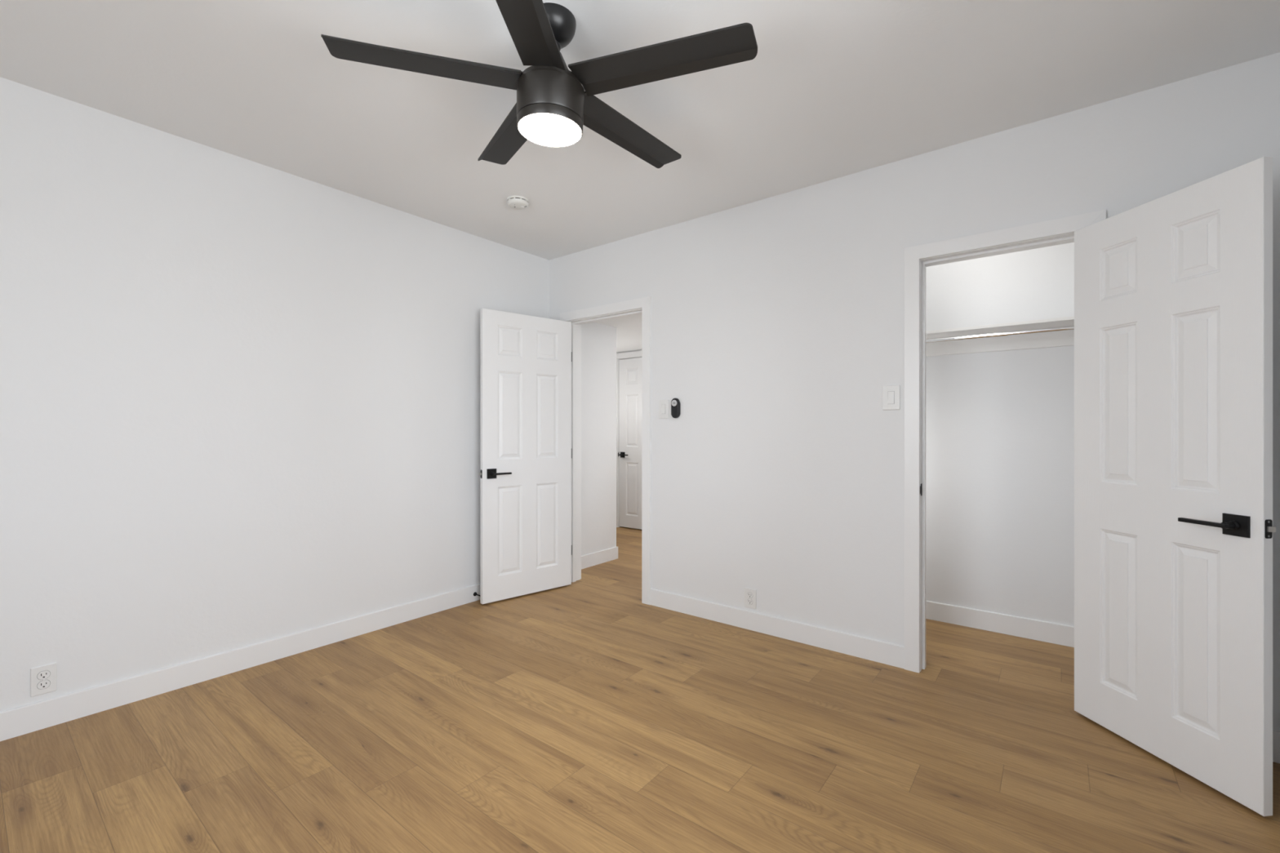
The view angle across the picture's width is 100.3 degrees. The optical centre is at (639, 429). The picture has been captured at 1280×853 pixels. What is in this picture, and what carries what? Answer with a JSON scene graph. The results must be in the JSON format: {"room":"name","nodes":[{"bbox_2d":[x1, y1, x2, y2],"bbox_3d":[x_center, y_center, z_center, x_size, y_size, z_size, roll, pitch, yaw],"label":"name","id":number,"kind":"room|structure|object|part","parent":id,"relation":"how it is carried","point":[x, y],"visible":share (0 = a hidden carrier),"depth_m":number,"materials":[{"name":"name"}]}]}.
{"room":"empty bedroom","nodes":[
{"label":"empty bedroom","id":0,"kind":"room"},
{"bbox_2d":[0,76,549,711],"bbox_3d":[-1.839,-0.078,2.844,0.120,2.500,3.770,0,0,38],"label":"wall","id":1,"kind":"structure","parent":0,"point":[239,397],"depth_m":2.50,"materials":[{"name":"white paint"}]},
{"bbox_2d":[30,662,56,697],"bbox_3d":[-2.340,0.983,2.096,0.008,0.111,0.069,0,0,38],"label":"electrical outlet","id":2,"kind":"object","parent":1,"relation":"attached to","point":[42,678],"visible":1,"depth_m":2.09,"materials":[{"name":"white plastic"}]},
{"bbox_2d":[37,680,50,688],"bbox_3d":[-2.339,1.001,2.095,0.004,0.031,0.034,0,0,38],"label":"socket","id":3,"kind":"object","parent":2,"relation":"attached to","point":[42,684],"depth_m":2.09,"materials":[{"name":"white plastic"}]},
{"bbox_2d":[37,670,50,679],"bbox_3d":[-2.339,0.964,2.095,0.004,0.031,0.034,0,0,38],"label":"socket","id":4,"kind":"object","parent":2,"relation":"attached to","point":[42,674],"depth_m":2.09,"materials":[{"name":"white plastic"}]},
{"bbox_2d":[0,583,479,741],"bbox_3d":[-1.784,1.118,2.807,0.012,0.107,3.476,0,0,38],"label":"baseboard","id":5,"kind":"structure","parent":1,"relation":"attached to","point":[31,717],"depth_m":2.48,"materials":[{"name":"white paint"}]},
{"bbox_2d":[581,322,616,555],"bbox_3d":[-1.213,0.123,5.184,1.992,2.097,0.692,0,0,38],"label":"wall","id":6,"kind":"structure","parent":0,"point":[598,341],"depth_m":4.65,"materials":[{"name":"white paint"}]},
{"bbox_2d":[581,546,617,568],"bbox_3d":[-1.191,1.118,5.186,1.984,0.107,0.686,0,0,38],"label":"baseboard","id":7,"kind":"structure","parent":6,"relation":"attached to","point":[610,554],"depth_m":4.65,"materials":[{"name":"white paint"}]},
{"bbox_2d":[595,314,641,352],"bbox_3d":[-0.331,-0.965,5.332,3.400,0.080,2.010,0,0,38],"label":"wall","id":8,"kind":"structure","parent":0,"point":[628,329],"depth_m":5.06,"materials":[{"name":"white paint"}]},
{"bbox_2d":[616,349,641,353],"bbox_3d":[0.249,0.123,6.078,3.200,2.097,0.120,0,0,38],"label":"wall","id":9,"kind":"structure","parent":0,"point":[639,349],"depth_m":6.29,"materials":[{"name":"white paint"}]},
{"bbox_2d":[616,350,641,527],"bbox_3d":[0.055,0.131,6.218,0.844,2.082,0.138,0,0,38],"label":"door frame","id":10,"kind":"structure","parent":9,"relation":"attached to","point":[634,354],"depth_m":6.38,"materials":[{"name":"white paint"}]},
{"bbox_3d":[-0.289,0.131,6.410,0.066,2.082,0.018,0,0,38],"label":"casing","id":11,"kind":"part","parent":10,"relation":"part of","materials":[{"name":"white paint"}]},
{"bbox_3d":[0.018,-0.877,6.171,0.843,0.066,0.018,0,0,38],"label":"head casing","id":12,"kind":"part","parent":10,"relation":"part of","materials":[{"name":"white paint"}]},
{"bbox_2d":[618,357,641,529],"bbox_3d":[0.019,0.162,6.168,0.703,1.995,0.095,0,0,38],"label":"door","id":13,"kind":"structure","parent":9,"relation":"in","point":[629,369],"depth_m":6.29,"materials":[{"name":"white paint"}]},
{"bbox_3d":[-0.208,0.302,6.355,0.066,0.066,0.008,0,0,38],"label":"handle","id":14,"kind":"part","parent":13,"relation":"part of","materials":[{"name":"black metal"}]},
{"bbox_2d":[0,526,1279,852],"bbox_3d":[-0.392,1.212,3.091,6.060,0.080,5.940,0,0,38],"label":"floor","id":15,"kind":"structure","parent":0,"point":[584,715],"depth_m":1.92,"materials":[{"name":"brown wood"}]},
{"bbox_2d":[0,0,1279,260],"bbox_3d":[-0.277,-1.378,1.627,4.080,0.100,3.770,0,0,38],"label":"ceiling","id":16,"kind":"structure","parent":0,"point":[831,89],"depth_m":2.04,"materials":[{"name":"white paint"}]},
{"bbox_2d":[506,195,528,209],"bbox_3d":[-0.708,-1.309,3.094,0.124,0.040,0.124,0,0,38],"label":"smoke detector","id":17,"kind":"object","parent":16,"relation":"attached to","point":[517,202],"visible":1,"depth_m":3.06,"materials":[{"name":"plastic"}]},
{"bbox_2d":[320,0,757,168],"bbox_3d":[-0.258,-1.148,1.775,1.281,0.361,1.233,0,0,38],"label":"ceiling fan","id":18,"kind":"object","parent":16,"relation":"hanging from","point":[552,108],"visible":1,"depth_m":1.65,"materials":[{"name":"black metal"}]},
{"bbox_3d":[-0.656,-1.127,1.648,0.562,0.024,0.132,1,2,-14],"label":"fan blade","id":19,"kind":"part","parent":18,"relation":"part of","materials":[{"name":"black wood"}]},
{"bbox_3d":[-0.493,-1.135,2.062,0.132,0.024,0.562,1,2,-32],"label":"fan blade","id":20,"kind":"part","parent":18,"relation":"part of","materials":[{"name":"black wood"}]},
{"bbox_3d":[-0.313,-1.107,1.365,0.132,0.024,0.562,2,2,4],"label":"fan blade","id":21,"kind":"part","parent":18,"relation":"part of","materials":[{"name":"black wood"}]},
{"bbox_3d":[-0.048,-1.121,2.035,0.132,0.024,0.562,3,2,40],"label":"fan blade","id":22,"kind":"part","parent":18,"relation":"part of","materials":[{"name":"black wood"}]},
{"bbox_3d":[0.063,-1.103,1.604,0.562,0.024,0.132,2,2,22],"label":"fan blade","id":23,"kind":"part","parent":18,"relation":"part of","materials":[{"name":"black wood"}]},
{"bbox_2d":[549,52,1279,731],"bbox_3d":[0.833,-0.078,3.069,3.820,2.500,0.130,0,0,38],"label":"wall","id":24,"kind":"structure","parent":0,"point":[778,321],"depth_m":2.84,"materials":[{"name":"white paint"}]},
{"bbox_2d":[479,307,572,604],"bbox_3d":[-0.769,0.178,3.800,0.784,1.964,0.155,0,0,-41],"label":"door","id":25,"kind":"structure","parent":24,"relation":"in","point":[526,450],"depth_m":3.75,"materials":[{"name":"white paint"}]},
{"bbox_3d":[-0.993,0.297,3.578,0.066,0.066,0.008,0,0,-41],"label":"handle","id":26,"kind":"part","parent":25,"relation":"part of","materials":[{"name":"black metal"}]},
{"bbox_3d":[-0.934,0.297,3.589,0.132,0.029,0.052,0,0,-41],"label":"lever","id":27,"kind":"part","parent":25,"relation":"part of","materials":[{"name":"black metal"}]},
{"bbox_2d":[560,296,651,604],"bbox_3d":[-0.224,0.141,3.892,0.861,2.060,0.166,0,0,38],"label":"door frame","id":28,"kind":"structure","parent":24,"relation":"attached to","point":[642,306],"depth_m":3.74,"materials":[{"name":"white paint"}]},
{"bbox_3d":[-0.583,0.142,4.078,0.066,2.060,0.018,0,0,38],"label":"casing","id":29,"kind":"part","parent":28,"relation":"part of","materials":[{"name":"white paint"}]},
{"bbox_3d":[-0.492,0.142,4.195,0.066,2.060,0.018,0,0,38],"label":"casing","id":30,"kind":"part","parent":28,"relation":"part of","materials":[{"name":"white paint"}]},
{"bbox_3d":[-0.269,-0.856,3.834,0.860,0.066,0.018,0,0,38],"label":"head casing","id":31,"kind":"part","parent":28,"relation":"part of","materials":[{"name":"white paint"}]},
{"bbox_3d":[0.044,0.142,3.590,0.066,2.060,0.018,0,0,38],"label":"casing","id":32,"kind":"part","parent":28,"relation":"part of","materials":[{"name":"white paint"}]},
{"bbox_2d":[658,400,669,418],"bbox_3d":[0.155,-0.133,3.507,0.078,0.123,0.011,0,0,38],"label":"light switch","id":33,"kind":"object","parent":24,"relation":"attached to","point":[664,405],"visible":1,"depth_m":3.50,"materials":[{"name":"white plastic"}]},
{"bbox_2d":[671,398,680,417],"bbox_3d":[0.228,-0.137,3.442,0.062,0.131,0.025,0,0,38],"label":"remote","id":34,"kind":"object","parent":24,"relation":"attached to","point":[675,403],"visible":1,"depth_m":3.43,"materials":[{"name":"black plastic"}]},
{"bbox_2d":[744,587,756,608],"bbox_3d":[0.645,0.990,3.127,0.076,0.113,0.008,0,0,38],"label":"electrical outlet","id":35,"kind":"object","parent":24,"relation":"attached to","point":[750,594],"visible":1,"depth_m":3.12,"materials":[{"name":"white plastic"}]},
{"bbox_2d":[746,599,752,604],"bbox_3d":[0.644,1.008,3.126,0.034,0.031,0.004,0,0,38],"label":"socket","id":36,"kind":"object","parent":35,"relation":"attached to","point":[749,602],"depth_m":3.12,"materials":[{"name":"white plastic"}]},
{"bbox_2d":[746,592,752,598],"bbox_3d":[0.644,0.971,3.126,0.034,0.031,0.004,0,0,38],"label":"socket","id":37,"kind":"object","parent":35,"relation":"attached to","point":[749,595],"depth_m":3.12,"materials":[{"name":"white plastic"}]},
{"bbox_2d":[650,588,904,668],"bbox_3d":[0.685,1.118,3.094,1.554,0.107,0.012,0,0,38],"label":"baseboard","id":38,"kind":"structure","parent":24,"relation":"attached to","point":[873,650],"depth_m":2.98,"materials":[{"name":"white paint"}]},
{"bbox_2d":[882,385,900,409],"bbox_3d":[1.249,-0.158,2.655,0.080,0.121,0.011,0,0,38],"label":"light switch","id":39,"kind":"object","parent":24,"relation":"attached to","point":[891,393],"visible":1,"depth_m":2.65,"materials":[{"name":"white plastic"}]},
{"bbox_2d":[904,209,1106,672],"bbox_3d":[1.635,0.143,2.444,0.744,2.058,0.166,0,0,38],"label":"door frame","id":40,"kind":"structure","parent":24,"relation":"attached to","point":[1059,231],"depth_m":2.58,"materials":[{"name":"white paint"}]},
{"bbox_3d":[1.322,0.143,2.594,0.066,2.058,0.018,0,0,38],"label":"casing","id":41,"kind":"part","parent":40,"relation":"part of","materials":[{"name":"white paint"}]},
{"bbox_3d":[1.363,0.293,2.592,0.006,0.058,0.030,0,0,38],"label":"strike plate","id":42,"kind":"part","parent":40,"relation":"part of","materials":[{"name":"black metal"}]},
{"bbox_3d":[1.680,-0.853,2.503,0.744,0.066,0.018,0,0,38],"label":"head casing","id":43,"kind":"part","parent":40,"relation":"part of","materials":[{"name":"white paint"}]},
{"bbox_3d":[1.589,-0.853,2.386,0.744,0.066,0.018,0,0,38],"label":"head casing","id":44,"kind":"part","parent":40,"relation":"part of","materials":[{"name":"white paint"}]},
{"bbox_3d":[1.857,0.143,2.178,0.066,2.058,0.018,0,0,38],"label":"casing","id":45,"kind":"part","parent":40,"relation":"part of","materials":[{"name":"white paint"}]},
{"bbox_2d":[1074,156,1275,816],"bbox_3d":[1.846,0.171,1.908,0.155,1.977,0.645,0,0,-7],"label":"door","id":46,"kind":"structure","parent":24,"relation":"in","point":[1174,529],"depth_m":1.83,"materials":[{"name":"white paint"}]},
{"bbox_3d":[1.819,0.299,1.710,0.052,0.029,0.132,0,0,-7],"label":"lever","id":47,"kind":"part","parent":46,"relation":"part of","materials":[{"name":"black metal"}]},
{"bbox_3d":[1.855,0.299,1.663,0.008,0.066,0.066,0,0,-7],"label":"handle","id":48,"kind":"part","parent":46,"relation":"part of","materials":[{"name":"black metal"}]},
{"bbox_3d":[1.885,0.299,1.602,0.024,0.057,0.002,0,0,-7],"label":"latch plate","id":49,"kind":"part","parent":46,"relation":"part of","materials":[{"name":"black metal"}]},
{"bbox_2d":[1272,730,1279,763],"bbox_3d":[2.086,1.118,2.003,0.510,0.107,0.012,0,0,38],"label":"baseboard","id":50,"kind":"structure","parent":24,"relation":"attached to","point":[1276,735],"depth_m":1.88,"materials":[{"name":"white paint"}]},
{"bbox_2d":[925,242,1074,626],"bbox_3d":[2.030,-0.078,3.182,1.670,2.500,0.100,0,0,38],"label":"wall","id":51,"kind":"structure","parent":0,"point":[1000,424],"depth_m":3.07,"materials":[{"name":"white paint"}]},
{"bbox_2d":[925,600,1074,647],"bbox_3d":[1.996,1.117,3.138,1.670,0.110,0.012,0,0,38],"label":"baseboard","id":52,"kind":"structure","parent":51,"relation":"attached to","point":[1030,628],"depth_m":3.06,"materials":[{"name":"white paint"}]},
{"bbox_2d":[925,315,1074,356],"bbox_3d":[1.912,-0.508,3.029,1.668,0.112,0.284,0,0,38],"label":"closet shelf","id":53,"kind":"object","parent":51,"relation":"attached to","point":[1064,338],"visible":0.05,"depth_m":3.00,"materials":[{"name":"white paint"}]},
{"bbox_3d":[1.114,-0.078,3.446,0.100,2.500,0.810,0,0,38],"label":"wall","id":54,"kind":"structure","parent":0,"visible":0},
{"bbox_2d":[925,325,1074,343],"bbox_3d":[1.840,-0.509,2.937,1.631,0.056,0.056,0,0,38],"label":"closet rod","id":55,"kind":"object","parent":54,"relation":"attached to","point":[1069,327],"visible":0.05,"depth_m":2.87,"materials":[{"name":"silver metal"}]}
]}

